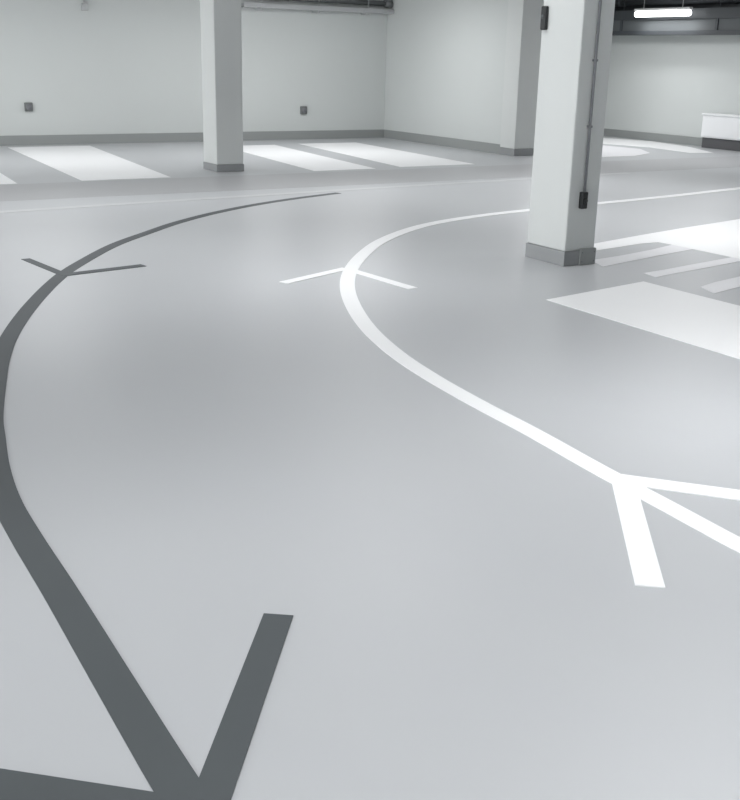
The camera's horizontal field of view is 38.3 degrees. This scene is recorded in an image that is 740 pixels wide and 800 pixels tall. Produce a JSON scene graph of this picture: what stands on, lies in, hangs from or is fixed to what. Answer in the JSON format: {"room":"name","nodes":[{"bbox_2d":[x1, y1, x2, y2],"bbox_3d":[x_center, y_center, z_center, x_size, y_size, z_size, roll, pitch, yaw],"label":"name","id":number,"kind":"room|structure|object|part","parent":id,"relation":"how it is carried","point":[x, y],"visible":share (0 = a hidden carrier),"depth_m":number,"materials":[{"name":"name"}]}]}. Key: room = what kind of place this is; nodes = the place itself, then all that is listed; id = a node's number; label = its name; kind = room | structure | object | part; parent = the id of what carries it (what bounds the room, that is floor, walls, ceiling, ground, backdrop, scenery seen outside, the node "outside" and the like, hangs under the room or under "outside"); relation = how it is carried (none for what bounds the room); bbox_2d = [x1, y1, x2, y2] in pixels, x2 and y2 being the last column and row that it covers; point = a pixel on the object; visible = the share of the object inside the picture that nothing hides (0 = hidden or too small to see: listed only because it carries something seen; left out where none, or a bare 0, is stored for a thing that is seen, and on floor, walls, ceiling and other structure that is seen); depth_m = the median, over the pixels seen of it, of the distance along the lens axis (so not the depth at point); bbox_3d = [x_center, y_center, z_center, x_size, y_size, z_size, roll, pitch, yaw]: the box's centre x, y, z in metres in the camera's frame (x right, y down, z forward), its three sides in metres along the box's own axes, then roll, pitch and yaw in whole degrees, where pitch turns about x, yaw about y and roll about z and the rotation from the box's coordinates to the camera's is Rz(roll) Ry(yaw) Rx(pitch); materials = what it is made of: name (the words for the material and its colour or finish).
{"room":"parking garage","nodes":[
{"label":"parking garage","id":0,"kind":"room"},
{"bbox_2d":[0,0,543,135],"bbox_3d":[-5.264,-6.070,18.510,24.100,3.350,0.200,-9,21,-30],"label":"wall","id":1,"kind":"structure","parent":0,"point":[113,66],"depth_m":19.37,"materials":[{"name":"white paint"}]},
{"bbox_2d":[24,102,32,111],"bbox_3d":[-5.866,-5.037,18.309,0.140,0.150,0.070,-9,21,-30],"label":"wall socket","id":2,"kind":"object","parent":1,"relation":"attached to","point":[28,106],"visible":1,"depth_m":18.29,"materials":[{"name":"grey plastic"}]},
{"bbox_2d":[81,0,87,10],"bbox_3d":[-4.907,-7.120,18.222,0.120,0.860,0.060,-9,21,-30],"label":"electrical box","id":3,"kind":"object","parent":1,"relation":"attached to","point":[84,6],"visible":1,"depth_m":18.30,"materials":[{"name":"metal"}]},
{"bbox_2d":[0,129,383,145],"bbox_3d":[-7.627,-4.226,17.487,18.520,0.165,0.030,-9,21,-30],"label":"baseboard","id":4,"kind":"structure","parent":1,"relation":"attached to","point":[379,133],"depth_m":19.68,"materials":[{"name":"grey paint"}]},
{"bbox_2d":[300,106,306,113],"bbox_3d":[-1.304,-5.710,20.984,0.140,0.150,0.070,-9,21,-30],"label":"wall socket","id":5,"kind":"object","parent":1,"relation":"attached to","point":[303,109],"visible":1,"depth_m":20.96,"materials":[{"name":"grey plastic"}]},
{"bbox_2d":[0,136,739,799],"bbox_3d":[1.454,-0.880,8.207,23.900,0.100,26.300,-9,21,-30],"label":"floor","id":6,"kind":"structure","parent":0,"point":[207,444],"depth_m":4.15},
{"bbox_2d":[0,173,16,183],"bbox_3d":[-6.101,-3.333,15.093,1.247,0.003,5.276,-8,20,-26],"label":"floor panel","id":7,"kind":"object","parent":6,"relation":"on","point":[3,179],"visible":1,"depth_m":13.47,"materials":[{"name":"paint"}]},
{"bbox_2d":[8,146,168,180],"bbox_3d":[-4.302,-3.634,16.154,1.398,0.003,5.234,-8,20,-27],"label":"floor panel","id":8,"kind":"object","parent":6,"relation":"on","point":[84,163],"visible":1,"depth_m":15.74,"materials":[{"name":"paint"}]},
{"bbox_2d":[0,192,340,799],"bbox_3d":[-1.357,-0.645,7.104,2.677,0.004,12.364,0,18,-3],"label":"guide","id":9,"kind":"object","parent":6,"relation":"on","point":[166,769],"visible":1,"depth_m":2.83,"materials":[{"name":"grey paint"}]},
{"bbox_2d":[200,0,243,171],"bbox_3d":[-2.068,-4.781,14.829,0.422,3.100,0.492,-9,21,-30],"label":"column","id":10,"kind":"structure","parent":6,"relation":"on","point":[221,35],"depth_m":14.77,"materials":[{"name":"paint"}]},
{"bbox_2d":[243,145,375,170],"bbox_3d":[-1.288,-4.021,17.572,1.044,0.003,4.481,-7,20,-24],"label":"floor marking","id":11,"kind":"object","parent":6,"relation":"on","point":[310,161],"visible":0.86,"depth_m":17.17,"materials":[{"name":"paint"}]},
{"bbox_2d":[0,172,631,212],"bbox_3d":[-3.549,-1.977,11.077,18.359,0.002,0.225,-11,22,-34],"label":"lane line","id":12,"kind":"object","parent":6,"relation":"on","point":[207,198],"visible":0.97,"depth_m":12.61,"materials":[{"name":"paint"}]},
{"bbox_2d":[0,156,739,200],"bbox_3d":[-2.042,-2.776,13.661,23.870,0.001,1.500,-9,21,-30],"label":"floor stripe","id":13,"kind":"object","parent":6,"relation":"on","point":[10,192],"depth_m":14.28,"materials":[{"name":"grey paint"}]},
{"bbox_2d":[301,142,471,166],"bbox_3d":[0.095,-4.284,18.486,1.396,0.003,4.476,-8,20,-26],"label":"floor panel","id":14,"kind":"object","parent":6,"relation":"on","point":[394,157],"visible":1,"depth_m":18.14,"materials":[{"name":"paint"}]},
{"bbox_2d":[280,187,739,587],"bbox_3d":[2.299,-1.409,9.735,4.453,0.004,14.825,7,19,17],"label":"guide","id":15,"kind":"object","parent":6,"relation":"on","point":[629,490],"visible":0.94,"depth_m":4.38,"materials":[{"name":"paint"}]},
{"bbox_2d":[499,0,543,155],"bbox_3d":[2.625,-5.815,18.371,0.452,3.100,0.422,-9,21,-30],"label":"column","id":16,"kind":"structure","parent":6,"relation":"on","point":[523,39],"depth_m":18.30,"materials":[{"name":"paint"}]},
{"bbox_2d":[525,0,614,265],"bbox_3d":[1.629,-2.656,8.511,0.332,3.100,0.497,-9,21,-30],"label":"column","id":17,"kind":"structure","parent":6,"relation":"on","point":[557,229],"depth_m":8.52,"materials":[{"name":"paint"}]},
{"bbox_2d":[540,6,548,29],"bbox_3d":[1.383,-3.035,8.463,0.041,0.180,0.060,-9,21,-30],"label":"sensor box","id":18,"kind":"object","parent":17,"relation":"attached to","point":[544,9],"visible":1,"depth_m":8.45,"materials":[{"name":"black plastic"}]},
{"bbox_2d":[578,192,587,208],"bbox_3d":[1.725,-1.610,8.590,0.060,0.135,0.058,-9,21,-30],"label":"switch box","id":19,"kind":"object","parent":17,"relation":"attached to","point":[583,197],"visible":1,"depth_m":8.57,"materials":[{"name":"black plastic"}]},
{"bbox_2d":[578,248,595,264],"bbox_3d":[1.794,-1.186,8.792,0.170,0.133,0.022,-9,21,-30],"label":"guard","id":20,"kind":"object","parent":17,"relation":"attached to","point":[586,255],"visible":1,"depth_m":8.78,"materials":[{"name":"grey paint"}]},
{"bbox_2d":[583,0,601,191],"bbox_3d":[1.756,-2.869,8.203,0.040,2.500,0.029,-9,21,-30],"label":"conduit","id":21,"kind":"object","parent":17,"relation":"attached to","point":[595,60],"visible":1,"depth_m":8.35,"materials":[{"name":"grey metal"}]},
{"bbox_2d":[602,145,648,156],"bbox_3d":[4.590,-4.706,20.120,1.345,0.003,3.256,5,18,10],"label":"floor marking","id":22,"kind":"object","parent":6,"relation":"on","point":[607,151],"depth_m":19.95,"materials":[{"name":"white paint"}]},
{"bbox_2d":[547,281,739,358],"bbox_3d":[2.850,-0.172,5.945,1.140,0.003,4.800,-9,21,-30],"label":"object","id":23,"kind":"object","parent":6,"relation":"on","point":[700,321],"visible":1,"depth_m":7.18,"materials":[{"name":"paint"}]},
{"bbox_2d":[595,245,691,266],"bbox_3d":[2.358,-1.263,9.290,1.457,0.003,0.244,-15,24,-42],"label":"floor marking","id":24,"kind":"object","parent":6,"relation":"on","point":[669,249],"visible":0.92,"depth_m":9.27,"materials":[{"name":"paint"}]},
{"bbox_2d":[603,138,712,152],"bbox_3d":[5.646,-5.266,21.933,1.640,0.003,4.030,-9,21,-30],"label":"floor marking","id":25,"kind":"object","parent":6,"relation":"on","point":[639,143],"depth_m":21.73,"materials":[{"name":"white paint"}]},
{"bbox_2d":[594,219,739,258],"bbox_3d":[4.618,-0.842,8.150,3.150,0.003,6.920,-9,21,-30],"label":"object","id":26,"kind":"object","parent":6,"relation":"on","point":[720,238],"visible":0.89,"depth_m":10.17,"materials":[{"name":"paint"}]},
{"bbox_2d":[644,257,739,277],"bbox_3d":[2.693,-1.104,8.822,1.342,0.003,0.161,-14,23,-39],"label":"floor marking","id":27,"kind":"object","parent":6,"relation":"on","point":[713,263],"visible":1,"depth_m":8.78,"materials":[{"name":"paint"}]},
{"bbox_2d":[701,276,739,293],"bbox_3d":[2.965,-0.945,8.350,1.423,0.003,0.212,-15,24,-41],"label":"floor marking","id":28,"kind":"object","parent":6,"relation":"on","point":[719,286],"visible":1,"depth_m":8.08,"materials":[{"name":"paint"}]},
{"bbox_2d":[701,113,739,150],"bbox_3d":[7.416,-5.084,20.409,0.305,0.670,2.590,-9,21,-30],"label":"base cabinet","id":29,"kind":"object","parent":6,"relation":"on","point":[719,131],"visible":1,"depth_m":20.97,"materials":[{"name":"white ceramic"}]},
{"bbox_3d":[7.423,-5.384,20.312,0.305,0.040,2.590,-9,21,-30],"label":"lid","id":30,"kind":"part","parent":29,"relation":"part of","materials":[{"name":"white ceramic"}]},
{"bbox_3d":[6.981,-5.312,20.825,0.013,0.370,1.220,-9,21,-30],"label":"door panel","id":31,"kind":"part","parent":29,"relation":"part of","materials":[{"name":"white ceramic"}]},
{"bbox_2d":[384,0,508,143],"bbox_3d":[1.466,-6.407,20.120,0.280,3.100,3.950,-9,21,-30],"label":"wall","id":32,"kind":"structure","parent":0,"point":[445,59],"depth_m":19.94,"materials":[{"name":"white paint"}]},
{"bbox_2d":[384,129,499,153],"bbox_3d":[1.308,-4.984,20.482,0.030,0.165,3.920,-9,21,-30],"label":"baseboard","id":33,"kind":"structure","parent":32,"relation":"attached to","point":[398,135],"depth_m":20.29,"materials":[{"name":"grey paint"}]},
{"bbox_2d":[604,35,739,137],"bbox_3d":[11.806,-4.048,13.723,0.200,3.200,26.300,-9,21,-30],"label":"wall","id":34,"kind":"structure","parent":0,"point":[660,84],"depth_m":22.28,"materials":[{"name":"white paint"}]},
{"bbox_2d":[604,128,701,145],"bbox_3d":[11.675,-2.683,14.101,0.030,0.165,26.300,-9,21,-30],"label":"baseboard","id":35,"kind":"structure","parent":34,"relation":"attached to","point":[696,141],"depth_m":22.84,"materials":[{"name":"grey paint"}]},
{"bbox_3d":[1.612,-3.963,7.267,24.100,0.150,26.300,-9,21,-30],"label":"ceiling","id":36,"kind":"structure","parent":0,"visible":0},
{"bbox_2d":[241,0,393,14],"bbox_3d":[-0.980,-7.784,20.352,3.250,0.730,0.265,-9,21,-30],"label":"cable tray","id":37,"kind":"object","parent":36,"relation":"hanging from","point":[258,6],"visible":0.94,"depth_m":20.32,"materials":[{"name":"metal"}]},
{"bbox_2d":[287,0,392,7],"bbox_3d":[-1.115,-7.824,20.213,3.608,0.575,0.148,-9,21,-30],"label":"pipe","id":38,"kind":"object","parent":36,"relation":"hanging from","point":[386,3],"visible":1,"depth_m":20.77,"materials":[{"name":"grey metal"}]},
{"bbox_2d":[634,0,692,16],"bbox_3d":[5.858,-7.973,21.246,0.118,0.616,1.500,-9,21,-30],"label":"lamp","id":39,"kind":"object","parent":36,"relation":"hanging from","point":[673,11],"visible":1,"depth_m":21.23,"materials":[{"name":"white plastic"}]},
{"bbox_2d":[612,0,739,35],"bbox_3d":[8.681,-6.566,17.651,0.445,0.960,15.280,-9,21,-30],"label":"duct","id":40,"kind":"object","parent":36,"relation":"hanging from","point":[716,20],"visible":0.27,"depth_m":21.17,"materials":[{"name":"grey metal"}]},
{"bbox_3d":[8.694,-6.350,17.732,0.405,0.460,15.280,-9,21,-30],"label":"casing","id":41,"kind":"part","parent":40,"relation":"part of","materials":[{"name":"grey metal"}]},
{"bbox_2d":[614,2,739,10],"bbox_3d":[11.732,-5.323,13.246,0.038,0.475,26.260,-9,21,-30],"label":"pipe","id":42,"kind":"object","parent":36,"relation":"hanging from","point":[707,5],"depth_m":21.60,"materials":[{"name":"metal"}]},
{"bbox_2d":[615,0,739,6],"bbox_3d":[8.660,-6.837,17.546,0.158,0.380,15.280,-9,21,-30],"label":"pipe","id":43,"kind":"object","parent":36,"relation":"hanging from","point":[618,3],"visible":0.72,"depth_m":21.68,"materials":[{"name":"metal"}]}
]}

